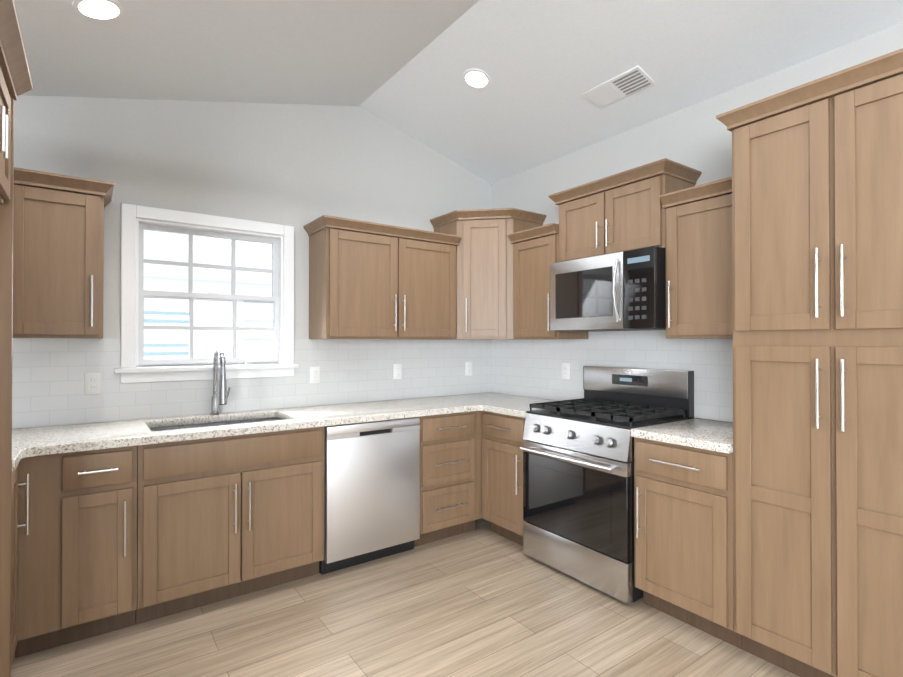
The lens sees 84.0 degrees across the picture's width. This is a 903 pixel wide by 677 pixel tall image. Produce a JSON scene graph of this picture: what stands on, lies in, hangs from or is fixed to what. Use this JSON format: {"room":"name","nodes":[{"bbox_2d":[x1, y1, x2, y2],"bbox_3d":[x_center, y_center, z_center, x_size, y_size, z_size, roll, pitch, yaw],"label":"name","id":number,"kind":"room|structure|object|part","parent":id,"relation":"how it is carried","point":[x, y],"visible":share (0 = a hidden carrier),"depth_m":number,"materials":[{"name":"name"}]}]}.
{"room":"kitchen","nodes":[
{"label":"kitchen","id":0,"kind":"room"},
{"bbox_2d":[14,95,491,428],"bbox_3d":[-1.187,-0.252,3.358,3.950,3.250,0.120,0,0,-36],"label":"wall","id":1,"kind":"structure","parent":0,"point":[298,167],"depth_m":3.20,"materials":[{"name":"paint"}]},
{"bbox_2d":[13,167,113,337],"bbox_3d":[-1.964,-0.387,2.496,0.458,0.769,0.369,0,0,-36],"label":"upper cabinet","id":2,"kind":"object","parent":1,"relation":"attached to","point":[58,254],"visible":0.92,"depth_m":2.39,"materials":[{"name":"brown wood"}]},
{"bbox_2d":[85,373,100,394],"bbox_3d":[-1.944,0.244,2.720,0.072,0.116,0.009,0,0,-36],"label":"electrical outlet","id":3,"kind":"object","parent":1,"relation":"attached to","point":[92,383],"visible":1,"depth_m":2.72,"materials":[{"name":"white plastic"}]},
{"bbox_2d":[114,203,298,382],"bbox_3d":[-1.478,-0.251,3.120,1.030,1.005,0.142,0,0,-36],"label":"window","id":4,"kind":"structure","parent":1,"relation":"in","point":[136,367],"depth_m":3.07,"materials":[{"name":"white wood"}]},
{"bbox_2d":[12,338,491,428],"bbox_3d":[-1.148,0.202,3.303,3.706,0.517,0.008,0,0,-36],"label":"backsplash","id":5,"kind":"structure","parent":1,"relation":"attached to","point":[48,381],"depth_m":3.19,"materials":[{"name":"tile"}]},
{"bbox_2d":[310,366,319,382],"bbox_3d":[-0.938,0.249,3.444,0.072,0.116,0.009,0,0,-36],"label":"electrical outlet","id":6,"kind":"object","parent":1,"relation":"attached to","point":[314,374],"visible":1,"depth_m":3.44,"materials":[{"name":"white plastic"}]},
{"bbox_2d":[303,215,460,338],"bbox_3d":[-0.468,-0.380,3.573,1.065,0.769,0.369,0,0,-36],"label":"upper cabinet","id":7,"kind":"object","parent":1,"relation":"attached to","point":[369,280],"visible":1,"depth_m":3.40,"materials":[{"name":"brown wood"}]},
{"bbox_2d":[393,364,401,378],"bbox_3d":[-0.410,0.252,3.824,0.072,0.116,0.009,0,0,-36],"label":"electrical outlet","id":8,"kind":"object","parent":1,"relation":"attached to","point":[397,371],"visible":1,"depth_m":3.82,"materials":[{"name":"white plastic"}]},
{"bbox_2d":[465,362,471,375],"bbox_3d":[0.146,0.254,4.224,0.072,0.116,0.009,0,0,-36],"label":"electrical outlet","id":9,"kind":"object","parent":1,"relation":"attached to","point":[468,368],"visible":1,"depth_m":4.22,"materials":[{"name":"white plastic"}]},
{"bbox_2d":[430,208,545,339],"bbox_3d":[0.279,-0.472,3.939,0.649,0.959,0.649,0,0,-36],"label":"upper cabinet","id":10,"kind":"object","parent":1,"relation":"attached to","point":[484,279],"visible":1,"depth_m":3.74,"materials":[{"name":"brown wood"}]},
{"bbox_2d":[11,518,798,676],"bbox_3d":[1.015,1.412,0.286,3.950,0.120,7.660,0,0,-36],"label":"floor","id":11,"kind":"structure","parent":0,"point":[482,599],"depth_m":2.32,"materials":[{"name":"brown wood"}]},
{"bbox_2d":[0,97,13,676],"bbox_3d":[-1.869,0.237,1.663,0.623,2.250,0.020,0,0,-36],"label":"panel","id":12,"kind":"object","parent":11,"relation":"on","point":[6,285],"visible":0.85,"depth_m":1.83,"materials":[{"name":"brown wood"}]},
{"bbox_2d":[11,464,28,666],"bbox_3d":[-1.951,0.928,1.799,0.654,0.869,0.301,0,0,-36],"label":"base cabinet","id":13,"kind":"object","parent":11,"relation":"on","point":[16,484],"visible":0.5,"depth_m":2.03,"materials":[{"name":"brown wood"}]},
{"bbox_2d":[15,446,136,657],"bbox_3d":[-1.800,0.932,2.430,0.436,0.869,0.654,0,0,-36],"label":"base cabinet","id":14,"kind":"object","parent":11,"relation":"on","point":[77,563],"visible":1,"depth_m":2.20,"materials":[{"name":"brown wood"}]},
{"bbox_2d":[135,417,323,624],"bbox_3d":[-1.253,0.935,2.823,0.906,0.869,0.654,0,0,-36],"label":"base cabinet","id":15,"kind":"object","parent":11,"relation":"on","point":[222,518],"visible":0.96,"depth_m":2.55,"materials":[{"name":"brown wood"}]},
{"bbox_2d":[12,392,557,470],"bbox_3d":[-0.844,0.479,2.875,3.706,0.040,1.054,0,0,-36],"label":"countertop","id":16,"kind":"structure","parent":15,"relation":"on","point":[41,441],"depth_m":2.81,"materials":[{"name":"stone"}]},
{"bbox_2d":[150,417,283,430],"bbox_3d":[-1.292,0.614,2.830,0.780,0.226,0.445,0,0,-36],"label":"sink","id":17,"kind":"object","parent":16,"relation":"in","point":[211,424],"depth_m":2.98,"materials":[{"name":"silver metal"}]},
{"bbox_2d":[210,346,229,414],"bbox_3d":[-1.346,0.251,2.965,0.115,0.416,0.265,0,0,-36],"label":"faucet","id":18,"kind":"object","parent":16,"relation":"on","point":[219,397],"visible":1,"depth_m":2.93,"materials":[{"name":"silver metal"}]},
{"bbox_2d":[319,417,419,574],"bbox_3d":[-0.631,0.939,3.279,0.626,0.867,0.604,0,0,-36],"label":"dishwasher","id":19,"kind":"object","parent":11,"relation":"on","point":[371,491],"visible":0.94,"depth_m":3.02,"materials":[{"name":"silver metal"}]},
{"bbox_2d":[414,411,481,546],"bbox_3d":[-0.157,0.941,3.612,0.526,0.869,0.654,0,0,-36],"label":"base cabinet","id":20,"kind":"object","parent":11,"relation":"on","point":[451,475],"visible":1,"depth_m":3.37,"materials":[{"name":"brown wood"}]},
{"bbox_2d":[482,411,525,545],"bbox_3d":[0.571,0.940,3.520,0.654,0.869,0.453,0,0,-36],"label":"base cabinet","id":21,"kind":"object","parent":11,"relation":"on","point":[502,475],"visible":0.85,"depth_m":3.35,"materials":[{"name":"brown wood"}]},
{"bbox_2d":[520,366,693,603],"bbox_3d":[0.901,0.778,3.007,0.711,1.185,0.754,0,0,-36],"label":"range","id":22,"kind":"object","parent":11,"relation":"on","point":[578,489],"visible":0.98,"depth_m":2.85,"materials":[{"name":"silver metal"}]},
{"bbox_2d":[634,437,741,648],"bbox_3d":[1.293,0.933,2.517,0.654,0.869,0.483,0,0,-36],"label":"base cabinet","id":23,"kind":"object","parent":11,"relation":"on","point":[683,535],"visible":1,"depth_m":2.32,"materials":[{"name":"brown wood"}]},
{"bbox_2d":[631,418,732,453],"bbox_3d":[1.302,0.477,2.527,0.630,0.040,0.483,0,0,-36],"label":"countertop","id":24,"kind":"structure","parent":23,"relation":"on","point":[711,435],"depth_m":2.43,"materials":[{"name":"stone"}]},
{"bbox_2d":[716,48,902,676],"bbox_3d":[1.647,0.200,2.027,0.657,2.329,0.808,0,0,-36],"label":"pantry cabinet","id":25,"kind":"object","parent":11,"relation":"on","point":[817,231],"visible":1,"depth_m":1.89,"materials":[{"name":"brown wood"}]},
{"bbox_2d":[13,0,902,183],"bbox_3d":[1.015,-1.474,0.306,3.950,0.767,7.660,0,0,-36],"label":"ceiling","id":26,"kind":"structure","parent":0,"point":[405,65],"depth_m":2.65,"materials":[{"name":"paint"}]},
{"bbox_2d":[72,0,124,20],"bbox_3d":[-1.411,-1.321,2.009,0.172,0.047,0.176,0,0,-36],"label":"recessed light","id":27,"kind":"object","parent":26,"relation":"in","point":[104,10],"visible":1,"depth_m":2.01,"materials":[{"name":"white plastic"}]},
{"bbox_2d":[463,69,490,88],"bbox_3d":[0.155,-1.603,3.101,0.172,0.050,0.176,0,0,-36],"label":"recessed light","id":28,"kind":"object","parent":26,"relation":"in","point":[476,79],"visible":1,"depth_m":3.09,"materials":[{"name":"white plastic"}]},
{"bbox_2d":[583,66,654,107],"bbox_3d":[0.968,-1.457,2.921,0.165,0.049,0.380,0,0,-36],"label":"ceiling vent","id":29,"kind":"object","parent":26,"relation":"in","point":[627,83],"visible":1,"depth_m":2.90,"materials":[{"name":"white metal"}]},
{"bbox_2d":[492,23,902,421],"bbox_3d":[2.604,-0.266,1.368,0.120,3.250,7.540,0,0,-36],"label":"wall","id":30,"kind":"structure","parent":0,"point":[698,136],"depth_m":2.99,"materials":[{"name":"paint"}]},
{"bbox_2d":[508,223,587,338],"bbox_3d":[0.690,-0.380,3.607,0.369,0.769,0.442,0,0,-36],"label":"upper cabinet","id":31,"kind":"object","parent":30,"relation":"attached to","point":[535,252],"visible":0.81,"depth_m":3.52,"materials":[{"name":"brown wood"}]},
{"bbox_2d":[562,363,569,378],"bbox_3d":[0.839,0.241,3.692,0.009,0.116,0.072,0,0,-36],"label":"electrical outlet","id":32,"kind":"object","parent":30,"relation":"attached to","point":[565,370],"visible":1,"depth_m":3.69,"materials":[{"name":"white plastic"}]},
{"bbox_2d":[492,330,732,421],"bbox_3d":[1.029,0.203,3.441,0.011,0.517,2.280,0,0,-36],"label":"backsplash","id":33,"kind":"structure","parent":30,"relation":"attached to","point":[527,367],"depth_m":3.37,"materials":[{"name":"tile"}]},
{"bbox_2d":[548,158,701,261],"bbox_3d":[1.043,-0.725,3.118,0.369,0.464,0.842,0,0,-36],"label":"upper cabinet","id":34,"kind":"object","parent":30,"relation":"attached to","point":[620,212],"visible":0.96,"depth_m":2.95,"materials":[{"name":"brown wood"}]},
{"bbox_2d":[550,246,665,331],"bbox_3d":[1.004,-0.271,3.088,0.456,0.442,0.756,0,0,-36],"label":"microwave","id":35,"kind":"object","parent":34,"relation":"attached to","point":[622,291],"visible":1,"depth_m":2.91,"materials":[{"name":"silver metal"}]},
{"bbox_2d":[659,177,732,338],"bbox_3d":[1.408,-0.386,2.609,0.369,0.769,0.481,0,0,-36],"label":"upper cabinet","id":36,"kind":"object","parent":30,"relation":"attached to","point":[698,226],"visible":0.6,"depth_m":2.56,"materials":[{"name":"brown wood"}]},
{"bbox_3d":[-0.504,-0.281,-0.869,0.120,3.250,7.540,0,0,-36],"label":"wall","id":37,"kind":"structure","parent":0,"visible":0},
{"bbox_2d":[0,0,32,204],"bbox_3d":[-1.569,-0.734,1.294,0.672,0.485,1.084,0,0,-36],"label":"upper cabinet","id":38,"kind":"object","parent":37,"relation":"attached to","point":[5,134],"depth_m":1.66,"materials":[{"name":"brown wood"}]},
{"bbox_3d":[-1.569,-0.934,1.296,0.672,0.084,1.084,0,0,-36],"label":"crown molding over the fridge","id":39,"kind":"part","parent":38,"relation":"part of","materials":[{"name":"brown wood"}]},
{"label":"outside","id":40,"kind":"structure","parent":0,"visible":0},
{"bbox_2d":[144,230,272,358],"bbox_3d":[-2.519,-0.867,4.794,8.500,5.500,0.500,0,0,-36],"label":"window panes","id":41,"kind":"structure","parent":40,"point":[245,337],"depth_m":5.05,"materials":[{"name":"clear glass"}]}
]}

